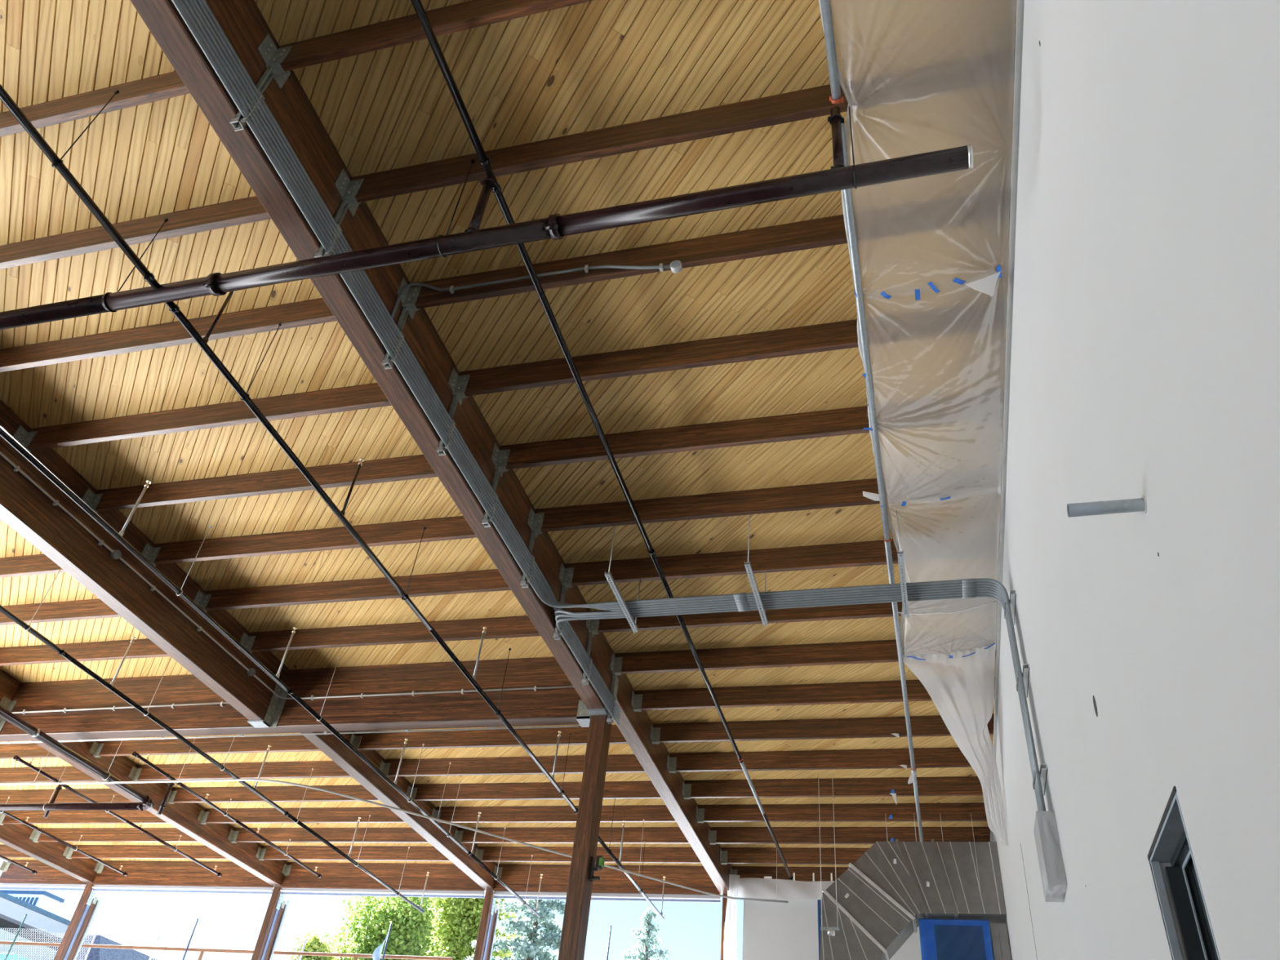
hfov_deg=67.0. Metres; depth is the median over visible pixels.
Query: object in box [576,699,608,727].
saddle
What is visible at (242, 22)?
girder
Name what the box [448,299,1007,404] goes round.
purlin
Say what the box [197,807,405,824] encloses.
purlin
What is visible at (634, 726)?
girder
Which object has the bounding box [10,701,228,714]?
conduit
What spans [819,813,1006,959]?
air duct
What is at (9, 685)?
girder
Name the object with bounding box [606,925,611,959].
steel post
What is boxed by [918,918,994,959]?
panel
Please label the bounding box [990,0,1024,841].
trim
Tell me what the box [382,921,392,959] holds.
steel post
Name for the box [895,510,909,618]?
hanger
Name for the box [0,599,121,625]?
purlin
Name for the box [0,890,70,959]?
building
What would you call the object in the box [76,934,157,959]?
building
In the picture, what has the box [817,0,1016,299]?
plastic sheet
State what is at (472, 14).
purlin
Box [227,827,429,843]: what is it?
purlin
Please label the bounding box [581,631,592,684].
support
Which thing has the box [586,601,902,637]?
purlin
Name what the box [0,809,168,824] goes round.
purlin
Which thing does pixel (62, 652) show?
pipe
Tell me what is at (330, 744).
girder
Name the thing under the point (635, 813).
purlin
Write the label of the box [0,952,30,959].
bin
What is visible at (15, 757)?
pipe
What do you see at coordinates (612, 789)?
purlin
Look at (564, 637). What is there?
conduit
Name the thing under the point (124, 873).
pipe
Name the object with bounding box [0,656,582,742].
cross beam
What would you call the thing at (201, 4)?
conduit
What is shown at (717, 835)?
purlin
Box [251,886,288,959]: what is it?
window post
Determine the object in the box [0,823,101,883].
girder
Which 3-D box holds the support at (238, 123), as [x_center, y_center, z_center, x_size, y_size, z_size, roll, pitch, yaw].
[-3.074,-3.071,7.756,0.108,0.845,0.078,-6,-41,15]
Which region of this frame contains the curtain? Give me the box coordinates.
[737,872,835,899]
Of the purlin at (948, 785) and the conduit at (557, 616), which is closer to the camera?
the conduit at (557, 616)
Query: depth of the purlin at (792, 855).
22.03 m
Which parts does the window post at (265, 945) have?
knife plate, clip plate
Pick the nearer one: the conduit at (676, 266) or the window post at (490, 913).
the conduit at (676, 266)
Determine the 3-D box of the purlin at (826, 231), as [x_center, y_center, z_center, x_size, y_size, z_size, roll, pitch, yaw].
[0.495,-2.185,9.285,6.041,0.361,0.355,-6,-41,15]
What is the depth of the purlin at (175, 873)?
27.34 m
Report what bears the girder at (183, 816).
on the window post at (265, 945)
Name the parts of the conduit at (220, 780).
hanger rod, hanger rod, hanger rod, hanger rod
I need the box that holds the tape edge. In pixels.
[817,899,821,959]
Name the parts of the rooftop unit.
lid, casing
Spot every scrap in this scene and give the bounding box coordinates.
[889,789,897,804]
[907,770,916,784]
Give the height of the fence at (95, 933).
1.755 m
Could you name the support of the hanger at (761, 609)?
hanging from the purlin at (846, 493)
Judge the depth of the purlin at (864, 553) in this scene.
13.23 m
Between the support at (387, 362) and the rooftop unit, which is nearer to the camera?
the support at (387, 362)
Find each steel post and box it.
[4,914,27,959]
[182,918,198,959]
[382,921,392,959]
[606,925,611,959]
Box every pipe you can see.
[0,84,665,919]
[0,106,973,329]
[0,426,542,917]
[0,568,429,913]
[0,796,128,875]
[0,854,36,874]
[13,755,222,876]
[132,751,321,878]
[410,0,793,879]
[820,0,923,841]
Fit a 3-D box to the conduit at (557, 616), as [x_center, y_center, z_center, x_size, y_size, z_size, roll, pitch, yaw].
[1.876,3.656,12.652,5.782,2.851,3.222,-6,-41,15]
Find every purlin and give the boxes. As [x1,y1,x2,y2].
[0,71,189,137]
[0,195,271,269]
[0,297,337,372]
[0,554,66,577]
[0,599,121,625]
[0,638,169,666]
[0,742,57,759]
[0,766,97,782]
[0,788,133,804]
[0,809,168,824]
[0,844,32,857]
[0,859,86,884]
[12,382,391,452]
[29,827,199,842]
[62,844,227,859]
[81,454,437,513]
[88,734,320,757]
[92,860,273,888]
[128,760,351,781]
[141,515,477,566]
[166,785,379,804]
[193,568,511,612]
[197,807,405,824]
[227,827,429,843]
[239,615,540,653]
[255,845,450,861]
[257,0,593,88]
[280,862,484,891]
[334,62,1014,216]
[349,724,627,751]
[379,754,644,777]
[396,193,1010,319]
[406,781,661,801]
[431,804,675,823]
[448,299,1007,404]
[453,826,689,844]
[475,846,701,863]
[490,402,1004,476]
[493,863,719,895]
[527,478,1001,537]
[558,533,999,591]
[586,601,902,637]
[609,637,996,675]
[631,676,995,711]
[649,713,994,744]
[666,747,971,773]
[681,776,982,799]
[695,802,986,822]
[708,826,990,844]
[720,847,869,864]
[730,866,848,881]
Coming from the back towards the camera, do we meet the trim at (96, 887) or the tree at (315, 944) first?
the tree at (315, 944)
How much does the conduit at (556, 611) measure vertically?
2.897 m
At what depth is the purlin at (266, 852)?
24.88 m
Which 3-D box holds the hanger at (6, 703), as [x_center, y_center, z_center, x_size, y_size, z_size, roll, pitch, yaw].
[-12.304,4.494,18.424,0.434,0.728,0.233,-6,-41,15]
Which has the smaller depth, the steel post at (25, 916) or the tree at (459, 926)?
the steel post at (25, 916)
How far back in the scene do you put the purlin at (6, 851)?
27.66 m
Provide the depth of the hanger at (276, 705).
16.82 m
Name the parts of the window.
jamb casing, head casing, sash rail, glass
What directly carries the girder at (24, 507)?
attached to the cross beam
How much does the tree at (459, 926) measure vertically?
10.834 m
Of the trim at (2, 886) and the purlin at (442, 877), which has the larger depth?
the trim at (2, 886)
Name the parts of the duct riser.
panel, panel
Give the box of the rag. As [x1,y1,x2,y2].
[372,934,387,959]
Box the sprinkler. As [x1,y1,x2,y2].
[0,705,154,811]
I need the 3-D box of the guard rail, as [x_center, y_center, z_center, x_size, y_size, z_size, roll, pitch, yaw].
[-12.510,13.426,26.386,15.899,1.216,0.058,-6,-41,15]
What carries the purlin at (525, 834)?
attached to the ceiling
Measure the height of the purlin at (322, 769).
0.361 m
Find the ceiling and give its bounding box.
[0,0,1016,866]
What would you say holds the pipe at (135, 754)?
attached to the sprinkler
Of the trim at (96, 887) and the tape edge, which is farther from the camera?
the trim at (96, 887)
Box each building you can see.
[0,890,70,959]
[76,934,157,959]
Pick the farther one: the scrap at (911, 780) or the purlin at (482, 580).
the scrap at (911, 780)
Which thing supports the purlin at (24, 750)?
attached to the girder at (183, 816)
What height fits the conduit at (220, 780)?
1.173 m
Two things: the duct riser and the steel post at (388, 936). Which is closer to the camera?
the duct riser
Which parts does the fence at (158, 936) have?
fence post, fence post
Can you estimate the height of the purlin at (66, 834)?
0.361 m
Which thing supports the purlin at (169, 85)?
attached to the girder at (242, 22)
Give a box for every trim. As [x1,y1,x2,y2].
[0,883,86,890]
[92,884,274,893]
[280,888,485,897]
[493,891,720,902]
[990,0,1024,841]
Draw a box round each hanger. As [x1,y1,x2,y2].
[0,696,17,732]
[247,684,288,728]
[604,525,640,633]
[610,653,618,700]
[744,514,768,626]
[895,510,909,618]
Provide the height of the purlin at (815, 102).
0.361 m
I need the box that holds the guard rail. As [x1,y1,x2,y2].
[0,941,452,959]
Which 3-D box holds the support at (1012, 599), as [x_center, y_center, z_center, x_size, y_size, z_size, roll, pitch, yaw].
[4.334,1.505,11.334,0.117,0.057,0.676,-6,-41,15]
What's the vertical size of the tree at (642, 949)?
6.613 m
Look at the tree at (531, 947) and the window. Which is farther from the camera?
the tree at (531, 947)
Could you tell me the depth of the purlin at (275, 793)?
22.04 m
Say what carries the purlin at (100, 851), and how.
attached to the girder at (183, 816)
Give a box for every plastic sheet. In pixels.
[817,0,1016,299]
[853,264,1008,504]
[862,486,1000,658]
[902,643,1008,846]
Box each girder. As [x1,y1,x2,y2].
[0,400,288,719]
[0,668,20,702]
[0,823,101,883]
[32,738,288,886]
[129,0,617,717]
[301,731,497,890]
[613,673,731,893]
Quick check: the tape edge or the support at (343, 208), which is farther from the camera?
the tape edge
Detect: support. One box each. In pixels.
[229,67,275,131]
[314,200,349,257]
[381,306,409,369]
[435,394,458,455]
[481,468,500,527]
[520,531,535,587]
[553,585,566,639]
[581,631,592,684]
[606,673,616,724]
[1004,590,1016,625]
[1016,663,1029,697]
[1032,764,1048,795]
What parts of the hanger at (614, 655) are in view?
plate, plate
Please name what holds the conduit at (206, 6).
attached to the support at (557, 636)
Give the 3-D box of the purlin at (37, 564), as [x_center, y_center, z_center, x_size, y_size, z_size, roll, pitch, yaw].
[-10.371,1.372,15.236,5.773,0.361,0.237,-6,-41,15]
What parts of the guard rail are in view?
rail, rail post, rail, rail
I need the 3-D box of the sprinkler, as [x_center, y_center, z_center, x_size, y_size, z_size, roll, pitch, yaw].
[-16.533,2.935,16.891,11.031,1.185,12.279,-6,-41,15]
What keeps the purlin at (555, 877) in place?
attached to the girder at (634, 726)
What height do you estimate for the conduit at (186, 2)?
2.894 m
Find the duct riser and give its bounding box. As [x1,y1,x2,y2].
[990,923,1011,959]
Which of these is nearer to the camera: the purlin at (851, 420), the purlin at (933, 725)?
the purlin at (851, 420)
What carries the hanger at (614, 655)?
attached to the girder at (242, 22)
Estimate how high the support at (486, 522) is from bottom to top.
0.845 m
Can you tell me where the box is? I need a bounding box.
[1033,810,1066,902]
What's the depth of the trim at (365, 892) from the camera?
25.50 m
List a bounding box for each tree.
[286,930,340,959]
[306,895,450,959]
[419,897,524,959]
[463,898,565,959]
[621,906,670,959]
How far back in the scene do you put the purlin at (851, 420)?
11.32 m
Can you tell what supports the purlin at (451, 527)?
attached to the ceiling
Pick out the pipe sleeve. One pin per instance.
(1139, 504)
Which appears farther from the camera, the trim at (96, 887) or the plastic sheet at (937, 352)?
the trim at (96, 887)
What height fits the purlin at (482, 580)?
0.361 m
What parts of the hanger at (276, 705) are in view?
seat plate, plate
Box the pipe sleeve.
[1066,495,1146,517]
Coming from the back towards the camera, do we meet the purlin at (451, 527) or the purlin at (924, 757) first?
the purlin at (924, 757)
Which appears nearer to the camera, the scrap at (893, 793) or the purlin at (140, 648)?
the purlin at (140, 648)
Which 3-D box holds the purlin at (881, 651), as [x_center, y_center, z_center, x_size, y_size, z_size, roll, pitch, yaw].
[2.467,2.685,14.970,6.041,0.361,0.237,-6,-41,15]
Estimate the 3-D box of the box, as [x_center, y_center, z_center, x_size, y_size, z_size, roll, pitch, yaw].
[4.049,3.733,9.577,0.183,0.726,0.579,-6,-41,15]
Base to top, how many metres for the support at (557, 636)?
0.845 m
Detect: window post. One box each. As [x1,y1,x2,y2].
[53,883,102,959]
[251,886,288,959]
[473,889,500,959]
[720,893,727,959]
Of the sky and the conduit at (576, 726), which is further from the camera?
the sky
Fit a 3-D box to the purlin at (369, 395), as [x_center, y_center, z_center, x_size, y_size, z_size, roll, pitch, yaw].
[-5.176,-0.828,11.779,5.846,0.361,0.237,-6,-41,15]
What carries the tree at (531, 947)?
on the ground
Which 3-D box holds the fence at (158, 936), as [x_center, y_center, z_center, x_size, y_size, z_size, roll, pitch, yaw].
[-11.569,13.433,26.700,4.862,1.773,0.059,-6,-41,15]
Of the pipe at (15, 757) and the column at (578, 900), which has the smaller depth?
the column at (578, 900)
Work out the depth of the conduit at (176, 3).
10.22 m
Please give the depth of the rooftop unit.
40.10 m
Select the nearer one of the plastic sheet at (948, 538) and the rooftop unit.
the plastic sheet at (948, 538)
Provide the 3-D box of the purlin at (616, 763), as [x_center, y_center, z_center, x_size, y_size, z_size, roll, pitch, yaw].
[-2.538,5.716,19.419,5.870,0.361,0.237,-6,-41,15]
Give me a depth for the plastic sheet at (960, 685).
14.45 m
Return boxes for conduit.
[0,451,573,700]
[0,724,578,743]
[0,735,787,902]
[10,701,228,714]
[171,0,1045,811]
[177,0,1041,810]
[182,0,1041,811]
[187,0,1040,811]
[191,0,620,716]
[196,0,620,713]
[200,0,620,711]
[391,260,682,319]
[554,589,1039,811]
[555,591,1039,811]
[555,594,1038,810]
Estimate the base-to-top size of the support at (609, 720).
0.845 m
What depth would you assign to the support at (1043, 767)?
9.91 m
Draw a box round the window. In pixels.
[1146,786,1220,959]
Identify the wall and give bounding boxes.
[742,897,921,959]
[992,0,1279,959]
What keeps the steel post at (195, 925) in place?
on the ground
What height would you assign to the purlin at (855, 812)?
0.361 m
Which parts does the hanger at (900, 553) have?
threaded rod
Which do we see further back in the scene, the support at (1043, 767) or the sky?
the sky
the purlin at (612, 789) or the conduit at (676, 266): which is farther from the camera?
the purlin at (612, 789)
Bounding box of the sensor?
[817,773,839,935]
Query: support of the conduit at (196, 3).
attached to the support at (557, 636)
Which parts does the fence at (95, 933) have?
fence post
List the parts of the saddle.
beam seat, plate, seat plate, plate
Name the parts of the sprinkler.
hanger rod, hanger rod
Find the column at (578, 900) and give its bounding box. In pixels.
[557,715,611,959]
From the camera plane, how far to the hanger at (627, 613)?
12.46 m
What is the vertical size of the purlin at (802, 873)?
0.664 m
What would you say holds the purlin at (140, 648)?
attached to the girder at (24, 507)
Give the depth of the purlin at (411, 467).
12.80 m
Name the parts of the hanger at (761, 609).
threaded rod, threaded rod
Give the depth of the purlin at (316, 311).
10.78 m
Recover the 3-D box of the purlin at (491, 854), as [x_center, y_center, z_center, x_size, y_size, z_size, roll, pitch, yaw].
[-1.214,8.988,23.238,5.870,0.361,0.237,-6,-41,15]
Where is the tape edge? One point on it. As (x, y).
(818, 900)
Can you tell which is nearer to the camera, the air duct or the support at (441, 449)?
the support at (441, 449)
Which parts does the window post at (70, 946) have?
knife plate, clip plate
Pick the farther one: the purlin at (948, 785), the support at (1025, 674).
the purlin at (948, 785)
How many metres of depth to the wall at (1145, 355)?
4.78 m
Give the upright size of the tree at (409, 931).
8.416 m
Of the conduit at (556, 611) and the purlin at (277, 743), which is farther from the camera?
the purlin at (277, 743)
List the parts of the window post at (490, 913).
knife plate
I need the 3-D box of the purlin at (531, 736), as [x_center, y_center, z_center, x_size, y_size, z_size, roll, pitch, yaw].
[-2.869,4.899,18.464,5.870,0.361,0.237,-6,-41,15]
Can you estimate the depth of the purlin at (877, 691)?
16.06 m
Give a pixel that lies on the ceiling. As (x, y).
(595, 64)
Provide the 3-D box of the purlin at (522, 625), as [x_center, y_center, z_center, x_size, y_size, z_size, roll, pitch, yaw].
[-3.851,2.444,15.597,5.846,0.361,0.237,-6,-41,15]
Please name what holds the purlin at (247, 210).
attached to the girder at (242, 22)
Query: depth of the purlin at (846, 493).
12.28 m
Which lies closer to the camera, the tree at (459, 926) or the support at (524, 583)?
the support at (524, 583)
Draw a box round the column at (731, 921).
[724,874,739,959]
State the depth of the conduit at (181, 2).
10.20 m
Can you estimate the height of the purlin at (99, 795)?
0.361 m
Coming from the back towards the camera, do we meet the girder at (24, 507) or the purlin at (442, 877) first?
the purlin at (442, 877)
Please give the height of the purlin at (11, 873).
0.664 m
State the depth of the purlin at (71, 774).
22.43 m
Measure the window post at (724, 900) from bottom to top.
8.906 m
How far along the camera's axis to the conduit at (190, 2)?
10.31 m
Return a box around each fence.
[0,928,97,959]
[149,930,306,959]
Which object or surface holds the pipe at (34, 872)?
attached to the sprinkler
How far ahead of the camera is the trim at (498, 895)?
23.81 m
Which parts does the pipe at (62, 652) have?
hanger rod, hanger rod, hanger rod, hanger rod, hanger rod, hanger rod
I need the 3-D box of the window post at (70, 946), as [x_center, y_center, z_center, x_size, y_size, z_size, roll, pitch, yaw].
[-16.169,15.079,25.390,0.228,8.906,0.546,-6,-41,15]
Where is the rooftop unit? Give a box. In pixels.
[0,889,64,914]
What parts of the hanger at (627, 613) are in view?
threaded rod, threaded rod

